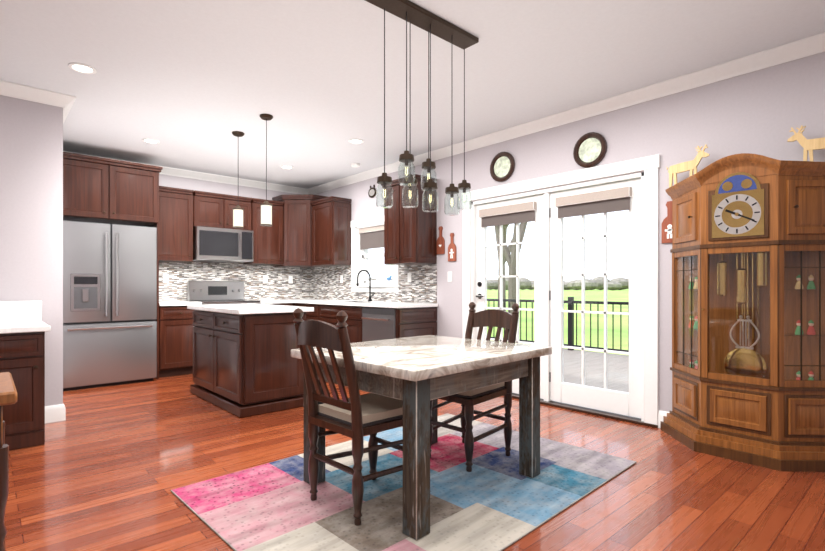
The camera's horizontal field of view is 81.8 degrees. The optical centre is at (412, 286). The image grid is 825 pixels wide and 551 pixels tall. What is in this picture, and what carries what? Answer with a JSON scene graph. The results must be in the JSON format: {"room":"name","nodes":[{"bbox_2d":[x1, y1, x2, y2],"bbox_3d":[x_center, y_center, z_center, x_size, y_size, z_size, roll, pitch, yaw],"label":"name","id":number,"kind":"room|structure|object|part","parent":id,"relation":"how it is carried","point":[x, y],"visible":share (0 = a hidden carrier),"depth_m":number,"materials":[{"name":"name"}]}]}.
{"room":"kitchen","nodes":[
{"label":"kitchen","id":0,"kind":"room"},
{"bbox_2d":[0,95,62,405],"bbox_3d":[-4.580,-0.235,3.747,2.760,2.670,2.000,0,0,-42],"label":"wall","id":1,"kind":"structure","parent":0,"point":[31,200],"depth_m":3.81,"materials":[{"name":"paint"}]},
{"bbox_2d":[0,80,75,111],"bbox_3d":[-3.853,-1.525,3.002,2.840,0.090,0.080,0,0,-42],"label":"crown molding","id":2,"kind":"structure","parent":1,"relation":"attached to","point":[10,89],"depth_m":3.78,"materials":[{"name":"white wood"}]},
{"bbox_2d":[45,404,65,422],"bbox_3d":[-3.898,1.032,3.004,2.776,0.135,0.016,0,0,-42],"label":"baseboard","id":3,"kind":"structure","parent":1,"relation":"attached to","point":[55,413],"depth_m":3.88,"materials":[{"name":"white wood"}]},
{"bbox_2d":[63,112,68,123],"bbox_3d":[-3.489,-1.525,4.658,0.080,0.090,1.890,0,0,-42],"label":"crown molding","id":4,"kind":"structure","parent":1,"relation":"attached to","point":[65,114],"depth_m":4.29,"materials":[{"name":"white wood"}]},
{"bbox_2d":[159,174,300,262],"bbox_3d":[-3.947,-0.235,5.800,6.450,2.670,0.200,0,0,-42],"label":"wall","id":5,"kind":"structure","parent":0,"point":[200,185],"depth_m":6.73,"materials":[{"name":"paint"}]},
{"bbox_2d":[159,186,193,262],"bbox_3d":[-3.129,-0.795,6.159,0.475,0.930,0.338,0,0,-42],"label":"upper cabinet","id":6,"kind":"object","parent":5,"relation":"attached to","point":[175,224],"visible":0.79,"depth_m":6.07,"materials":[{"name":"brown wood"}]},
{"bbox_2d":[63,151,307,194],"bbox_3d":[-2.962,-1.525,6.500,3.330,0.090,0.080,0,0,-42],"label":"crown molding","id":7,"kind":"structure","parent":5,"relation":"attached to","point":[170,171],"depth_m":6.76,"materials":[{"name":"white wood"}]},
{"bbox_2d":[193,190,251,229],"bbox_3d":[-2.660,-1.028,6.583,0.780,0.465,0.338,0,0,-42],"label":"upper cabinet","id":8,"kind":"object","parent":5,"relation":"attached to","point":[211,209],"visible":0.88,"depth_m":6.42,"materials":[{"name":"brown wood"}]},
{"bbox_2d":[193,226,253,262],"bbox_3d":[-2.623,-0.573,6.542,0.760,0.435,0.447,0,0,-42],"label":"microwave","id":9,"kind":"object","parent":8,"relation":"attached to","point":[212,244],"visible":0.98,"depth_m":6.38,"materials":[{"name":"silver metal"}]},
{"bbox_2d":[159,261,306,301],"bbox_3d":[-2.570,-0.025,6.900,2.370,0.650,0.009,0,0,-42],"label":"tile backsplash","id":10,"kind":"structure","parent":5,"relation":"attached to","point":[277,286],"depth_m":6.96,"materials":[{"name":"tile"}]},
{"bbox_2d":[163,274,168,281],"bbox_3d":[-3.252,-0.117,6.276,0.070,0.115,0.006,0,0,-42],"label":"electrical outlet plate","id":11,"kind":"object","parent":10,"relation":"attached to","point":[165,277],"depth_m":6.27,"materials":[{"name":"plastic"}]},
{"bbox_2d":[263,275,266,282],"bbox_3d":[-2.227,-0.117,7.200,0.070,0.115,0.006,0,0,-42],"label":"electrical outlet plate","id":12,"kind":"object","parent":10,"relation":"attached to","point":[264,276],"depth_m":7.19,"materials":[{"name":"plastic"}]},
{"bbox_2d":[243,198,283,264],"bbox_3d":[-2.187,-0.795,7.010,0.485,0.930,0.338,0,0,-42],"label":"upper cabinet","id":13,"kind":"object","parent":5,"relation":"attached to","point":[268,245],"visible":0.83,"depth_m":6.91,"materials":[{"name":"brown wood"}]},
{"bbox_2d":[272,194,325,267],"bbox_3d":[-1.695,-0.838,7.251,0.638,1.055,0.638,0,0,-42],"label":"upper cabinet","id":14,"kind":"object","parent":5,"relation":"attached to","point":[297,230],"visible":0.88,"depth_m":7.05,"materials":[{"name":"brown wood"}]},
{"bbox_2d":[0,0,824,188],"bbox_3d":[-1.066,-1.630,2.607,6.450,0.120,8.800,0,0,-42],"label":"ceiling","id":15,"kind":"structure","parent":0,"point":[191,85],"depth_m":3.37,"materials":[{"name":"paint"}]},
{"bbox_2d":[68,63,96,73],"bbox_3d":[-2.366,-1.566,3.414,0.168,0.008,0.168,0,0,39],"label":"recessed light","id":16,"kind":"object","parent":15,"relation":"in","point":[82,68],"depth_m":3.41,"materials":[{"name":"white paint"}]},
{"bbox_2d":[142,138,159,143],"bbox_3d":[-2.811,-1.566,5.114,0.168,0.008,0.168,0,0,39],"label":"recessed light","id":17,"kind":"object","parent":15,"relation":"in","point":[152,141],"depth_m":5.12,"materials":[{"name":"white paint"}]},
{"bbox_2d":[232,131,243,228],"bbox_3d":[-1.776,-1.085,4.849,0.120,0.967,0.120,0,0,-42],"label":"pendant light","id":18,"kind":"object","parent":15,"relation":"hanging from","point":[238,210],"visible":1,"depth_m":4.81,"materials":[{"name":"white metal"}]},
{"bbox_2d":[260,114,272,225],"bbox_3d":[-1.341,-1.065,4.367,0.120,1.007,0.120,0,0,-42],"label":"pendant light","id":19,"kind":"object","parent":15,"relation":"hanging from","point":[266,212],"visible":0.98,"depth_m":4.33,"materials":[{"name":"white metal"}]},
{"bbox_2d":[280,165,293,168],"bbox_3d":[-1.642,-1.566,6.223,0.168,0.008,0.168,0,0,39],"label":"recessed light","id":20,"kind":"object","parent":15,"relation":"in","point":[283,166],"depth_m":6.23,"materials":[{"name":"white paint"}]},
{"bbox_2d":[351,163,359,166],"bbox_3d":[-0.729,-1.554,6.077,0.120,0.032,0.118,0,0,-42],"label":"recessed light","id":21,"kind":"object","parent":15,"relation":"in","point":[352,164],"depth_m":6.04,"materials":[{"name":"white paint"}]},
{"bbox_2d":[348,139,363,143],"bbox_3d":[-0.608,-1.566,5.122,0.168,0.008,0.168,0,0,39],"label":"recessed light","id":22,"kind":"object","parent":15,"relation":"in","point":[354,141],"depth_m":5.13,"materials":[{"name":"white paint"}]},
{"bbox_2d":[365,0,478,215],"bbox_3d":[0.026,-1.004,2.753,0.987,1.129,0.162,0,0,-42],"label":"chandelier","id":23,"kind":"object","parent":15,"relation":"hanging from","point":[410,12],"visible":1,"depth_m":2.77,"materials":[{"name":"brown metal"}]},
{"bbox_2d":[4,374,824,550],"bbox_3d":[-1.159,1.160,2.523,6.200,0.120,8.800,0,0,-42],"label":"floor","id":24,"kind":"structure","parent":0,"point":[107,468],"depth_m":2.68,"materials":[{"name":"brown wood"}]},
{"bbox_2d":[0,372,16,550],"bbox_3d":[-1.529,0.693,1.173,0.840,0.815,0.410,0,0,-42],"label":"console table","id":25,"kind":"object","parent":24,"relation":"on","point":[8,393],"visible":1,"depth_m":1.30,"materials":[{"name":"brown wood"}]},
{"bbox_2d":[0,332,44,450],"bbox_3d":[-2.965,0.705,3.392,0.498,0.790,0.668,0,0,-42],"label":"base cabinet","id":26,"kind":"object","parent":24,"relation":"on","point":[22,358],"visible":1,"depth_m":3.23,"materials":[{"name":"brown wood"}]},
{"bbox_2d":[0,301,50,333],"bbox_3d":[-3.506,0.209,2.886,2.040,0.198,0.693,0,0,-42],"label":"countertop","id":27,"kind":"structure","parent":26,"relation":"on","point":[20,316],"depth_m":3.67,"materials":[{"name":"stone"}]},
{"bbox_2d":[63,220,156,390],"bbox_3d":[-3.544,0.200,5.502,0.920,1.800,0.742,0,0,-42],"label":"refrigerator","id":28,"kind":"object","parent":24,"relation":"on","point":[109,304],"visible":0.83,"depth_m":5.25,"materials":[{"name":"metal"}]},
{"bbox_2d":[63,152,162,378],"bbox_3d":[-3.591,-0.165,5.540,1.090,2.530,0.638,0,0,-42],"label":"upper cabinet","id":29,"kind":"object","parent":24,"relation":"on","point":[104,190],"visible":0.71,"depth_m":5.36,"materials":[{"name":"brown wood"}]},
{"bbox_2d":[159,306,193,377],"bbox_3d":[-3.036,0.666,6.056,0.475,0.868,0.616,0,0,-42],"label":"base cabinet","id":30,"kind":"object","parent":24,"relation":"on","point":[176,325],"visible":0.67,"depth_m":5.82,"materials":[{"name":"brown wood"}]},
{"bbox_2d":[159,301,201,305],"bbox_3d":[-3.035,0.209,6.056,0.479,0.039,0.616,0,0,-42],"label":"countertop","id":31,"kind":"structure","parent":30,"relation":"on","point":[174,303],"depth_m":5.84,"materials":[{"name":"stone"}]},
{"bbox_2d":[187,281,260,304],"bbox_3d":[-2.534,0.497,6.436,0.760,1.165,0.687,0,0,-42],"label":"range","id":32,"kind":"object","parent":24,"relation":"on","point":[215,292],"visible":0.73,"depth_m":6.56,"materials":[{"name":"silver metal"}]},
{"bbox_2d":[190,310,305,417],"bbox_3d":[-1.636,0.666,4.679,0.620,0.868,1.280,0,0,-42],"label":"base cabinet","id":33,"kind":"object","parent":24,"relation":"on","point":[246,365],"visible":0.96,"depth_m":4.21,"materials":[{"name":"brown wood"}]},
{"bbox_2d":[187,304,313,314],"bbox_3d":[-1.629,0.208,4.686,0.710,0.041,1.350,0,0,-42],"label":"countertop","id":34,"kind":"structure","parent":33,"relation":"on","point":[239,309],"depth_m":4.37,"materials":[{"name":"stone"}]},
{"bbox_2d":[269,301,363,346],"bbox_3d":[-1.325,0.647,6.497,1.098,0.905,2.253,0,0,-42],"label":"base cabinet","id":35,"kind":"object","parent":24,"relation":"on","point":[328,314],"visible":0.19,"depth_m":6.06,"materials":[{"name":"brown wood"}]},
{"bbox_2d":[259,299,291,303],"bbox_3d":[-2.104,0.209,6.894,0.480,0.039,0.621,0,0,-42],"label":"countertop","id":36,"kind":"structure","parent":35,"relation":"on","point":[269,301],"depth_m":6.70,"materials":[{"name":"stone"}]},
{"bbox_2d":[292,299,437,307],"bbox_3d":[-0.918,0.209,6.403,0.621,0.039,2.938,0,0,-42],"label":"countertop","id":37,"kind":"structure","parent":35,"relation":"on","point":[383,304],"depth_m":5.73,"materials":[{"name":"stone"}]},
{"bbox_2d":[357,270,374,300],"bbox_3d":[-0.610,-0.021,6.254,0.243,0.420,0.132,0,0,-42],"label":"sink faucet","id":38,"kind":"object","parent":37,"relation":"on","point":[370,299],"visible":1,"depth_m":6.33,"materials":[{"name":"black metal"}]},
{"bbox_2d":[361,307,395,341],"bbox_3d":[-0.197,0.667,5.580,0.636,0.866,0.606,0,0,-42],"label":"dishwasher","id":39,"kind":"object","parent":24,"relation":"on","point":[378,323],"visible":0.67,"depth_m":5.39,"materials":[{"name":"metal"}]},
{"bbox_2d":[171,413,636,550],"bbox_3d":[0.050,1.095,2.766,2.230,0.009,1.580,0,0,-44],"label":"rug","id":40,"kind":"object","parent":24,"relation":"on","point":[493,500],"visible":0.77,"depth_m":2.46,"materials":[{"name":"multicoloured fabric"}]},
{"bbox_2d":[293,308,402,525],"bbox_3d":[-0.273,0.597,2.421,0.430,0.985,0.560,0,0,45],"label":"chair","id":41,"kind":"object","parent":40,"relation":"on","point":[356,417],"visible":0.94,"depth_m":2.28,"materials":[{"name":"brown wood"}]},
{"bbox_2d":[291,335,551,539],"bbox_3d":[0.066,0.719,2.718,0.980,0.741,1.140,0,0,45],"label":"dining table","id":42,"kind":"object","parent":40,"relation":"on","point":[416,374],"visible":0.85,"depth_m":2.35,"materials":[{"name":"stone"}]},
{"bbox_2d":[430,302,519,471],"bbox_3d":[0.384,0.597,3.104,0.430,0.985,0.560,0,0,45],"label":"chair","id":43,"kind":"object","parent":40,"relation":"on","point":[490,319],"visible":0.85,"depth_m":3.06,"materials":[{"name":"brown wood"}]},
{"bbox_2d":[396,307,436,337],"bbox_3d":[0.052,0.666,5.352,0.588,0.868,0.053,0,0,-42],"label":"cabinet end panel","id":44,"kind":"object","parent":24,"relation":"on","point":[418,321],"visible":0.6,"depth_m":5.31,"materials":[{"name":"brown wood"}]},
{"bbox_2d":[503,393,657,427],"bbox_3d":[1.308,1.089,4.540,0.235,0.022,2.040,0,0,-42],"label":"threshold","id":45,"kind":"object","parent":24,"relation":"on","point":[625,418],"visible":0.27,"depth_m":4.12,"materials":[{"name":"brown wood"}]},
{"bbox_2d":[660,125,824,471],"bbox_3d":[2.176,0.044,3.135,0.362,2.112,1.150,0,0,-42],"label":"grandfather clock","id":46,"kind":"object","parent":24,"relation":"on","point":[747,251],"visible":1,"depth_m":3.05,"materials":[{"name":"brown wood"}]},
{"bbox_2d":[314,52,824,411],"bbox_3d":[1.291,-0.235,4.600,0.220,2.670,8.600,0,0,-42],"label":"wall","id":47,"kind":"structure","parent":0,"point":[762,111],"depth_m":3.70,"materials":[{"name":"paint"}]},
{"bbox_2d":[310,196,351,266],"bbox_3d":[-1.188,-0.785,6.919,0.346,0.950,0.585,0,0,-42],"label":"upper cabinet","id":48,"kind":"object","parent":47,"relation":"attached to","point":[331,231],"visible":0.96,"depth_m":6.76,"materials":[{"name":"brown wood"}]},
{"bbox_2d":[368,185,375,197],"bbox_3d":[-0.546,-1.295,6.457,0.014,0.170,0.170,0,0,-42],"label":"clock","id":49,"kind":"object","parent":47,"relation":"attached to","point":[372,192],"visible":0.9,"depth_m":6.45,"materials":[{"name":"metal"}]},
{"bbox_2d":[307,263,436,307],"bbox_3d":[-0.697,-0.050,6.630,0.008,0.600,2.919,0,0,-42],"label":"tile backsplash","id":50,"kind":"structure","parent":47,"relation":"attached to","point":[325,283],"depth_m":6.37,"materials":[{"name":"tile"}]},
{"bbox_2d":[407,273,410,281],"bbox_3d":[-0.038,-0.117,5.891,0.005,0.115,0.070,0,0,-42],"label":"electrical outlet plate","id":51,"kind":"object","parent":50,"relation":"attached to","point":[408,274],"depth_m":5.89,"materials":[{"name":"plastic"}]},
{"bbox_2d":[349,215,399,292],"bbox_3d":[-0.458,-0.436,6.490,0.245,1.013,1.080,0,0,-42],"label":"window","id":52,"kind":"structure","parent":47,"relation":"in","point":[357,262],"depth_m":6.63,"materials":[{"name":"white wood"}]},
{"bbox_3d":[-0.443,-0.440,6.503,0.135,0.780,0.830,0,0,-42],"label":"window sash","id":53,"kind":"part","parent":52,"relation":"part of","materials":[{"name":"white wood"}]},
{"bbox_2d":[381,174,436,264],"bbox_3d":[-0.047,-0.765,5.655,0.346,0.990,0.640,0,0,-42],"label":"upper cabinet","id":54,"kind":"object","parent":47,"relation":"attached to","point":[410,236],"visible":0.79,"depth_m":5.49,"materials":[{"name":"brown wood"}]},
{"bbox_2d":[437,226,444,253],"bbox_3d":[0.324,-0.539,5.491,0.016,0.319,0.119,0,0,-42],"label":"paddle","id":55,"kind":"object","parent":47,"relation":"attached to","point":[440,245],"visible":0.98,"depth_m":5.49,"materials":[{"name":"brown wood"}]},
{"bbox_2d":[448,271,451,281],"bbox_3d":[0.422,-0.117,5.391,0.009,0.115,0.070,0,0,-42],"label":"electrical outlet plate","id":56,"kind":"object","parent":47,"relation":"attached to","point":[449,273],"depth_m":5.38,"materials":[{"name":"plastic"}]},
{"bbox_2d":[448,233,455,260],"bbox_3d":[0.444,-0.449,5.358,0.016,0.319,0.119,0,0,-42],"label":"paddle","id":57,"kind":"object","parent":47,"relation":"attached to","point":[452,251],"visible":0.98,"depth_m":5.35,"materials":[{"name":"brown wood"}]},
{"bbox_2d":[490,152,514,181],"bbox_3d":[0.906,-1.220,4.831,0.030,0.304,0.304,0,0,-42],"label":"plate","id":58,"kind":"object","parent":47,"relation":"attached to","point":[502,166],"visible":1,"depth_m":4.83,"materials":[{"name":"ceramic"}]},
{"bbox_2d":[476,194,543,398],"bbox_3d":[0.969,0.092,4.848,0.105,1.955,0.850,0,0,-42],"label":"french door","id":59,"kind":"structure","parent":47,"relation":"in","point":[520,210],"depth_m":4.78,"materials":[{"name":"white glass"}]},
{"bbox_2d":[461,154,659,424],"bbox_3d":[1.318,0.033,4.550,0.246,2.135,2.064,0,0,-42],"label":"door frame","id":60,"kind":"structure","parent":47,"relation":"attached to","point":[649,166],"depth_m":3.95,"materials":[{"name":"white wood"}]},
{"bbox_2d":[308,32,824,194],"bbox_3d":[1.180,-1.525,4.499,0.080,0.090,8.600,0,0,-42],"label":"crown molding","id":61,"kind":"structure","parent":47,"relation":"attached to","point":[797,49],"depth_m":3.87,"materials":[{"name":"white wood"}]},
{"bbox_2d":[573,132,606,167],"bbox_3d":[1.536,-1.190,4.133,0.030,0.304,0.304,0,0,-42],"label":"plate","id":62,"kind":"object","parent":47,"relation":"attached to","point":[590,150],"visible":1,"depth_m":4.13,"materials":[{"name":"ceramic"}]},
{"bbox_2d":[549,178,640,417],"bbox_3d":[1.576,0.092,4.178,0.102,1.955,0.862,0,0,-42],"label":"french door","id":63,"kind":"structure","parent":47,"relation":"in","point":[605,199],"depth_m":4.14,"materials":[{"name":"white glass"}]},
{"bbox_2d":[658,410,668,427],"bbox_3d":[3.004,1.032,2.526,0.016,0.135,3.225,0,0,-42],"label":"baseboard","id":64,"kind":"structure","parent":47,"relation":"attached to","point":[660,413],"depth_m":3.70,"materials":[{"name":"white wood"}]},
{"bbox_2d":[662,201,671,242],"bbox_3d":[1.978,-0.499,3.657,0.016,0.319,0.119,0,0,-42],"label":"paddle","id":65,"kind":"object","parent":47,"relation":"attached to","point":[667,229],"visible":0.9,"depth_m":3.66,"materials":[{"name":"brown wood"}]},
{"label":"outside","id":66,"kind":"structure","parent":0,"visible":0},
{"bbox_2d":[487,289,628,354],"bbox_3d":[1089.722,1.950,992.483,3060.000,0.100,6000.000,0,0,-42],"label":"lawn","id":67,"kind":"structure","parent":66,"point":[529,294],"depth_m":29.65,"materials":[{"name":"green plant"}]},
{"bbox_2d":[368,276,628,289],"bbox_3d":[110.607,-2.788,132.503,317.486,9.336,607.332,0,0,-42],"label":"treeline","id":68,"kind":"object","parent":67,"relation":"on","point":[598,281],"depth_m":276.42,"materials":[{"name":"green plant"}]},
{"bbox_2d":[495,222,527,336],"bbox_3d":[10.307,-3.003,24.280,25.427,9.786,13.458,0,0,-42],"label":"tree","id":69,"kind":"object","parent":67,"relation":"on","point":[512,265],"depth_m":16.91,"materials":[{"name":"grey plant"}]},
{"bbox_2d":[564,349,628,392],"bbox_3d":[2.984,1.200,5.858,3.980,0.080,15.000,0,0,-42],"label":"floor","id":70,"kind":"structure","parent":66,"point":[570,376],"depth_m":6.69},
{"bbox_2d":[487,297,628,351],"bbox_3d":[4.390,0.670,7.121,0.080,0.980,15.008,0,0,-42],"label":"railing","id":71,"kind":"object","parent":70,"relation":"on","point":[571,327],"depth_m":8.71,"materials":[{"name":"black metal"}]}
]}

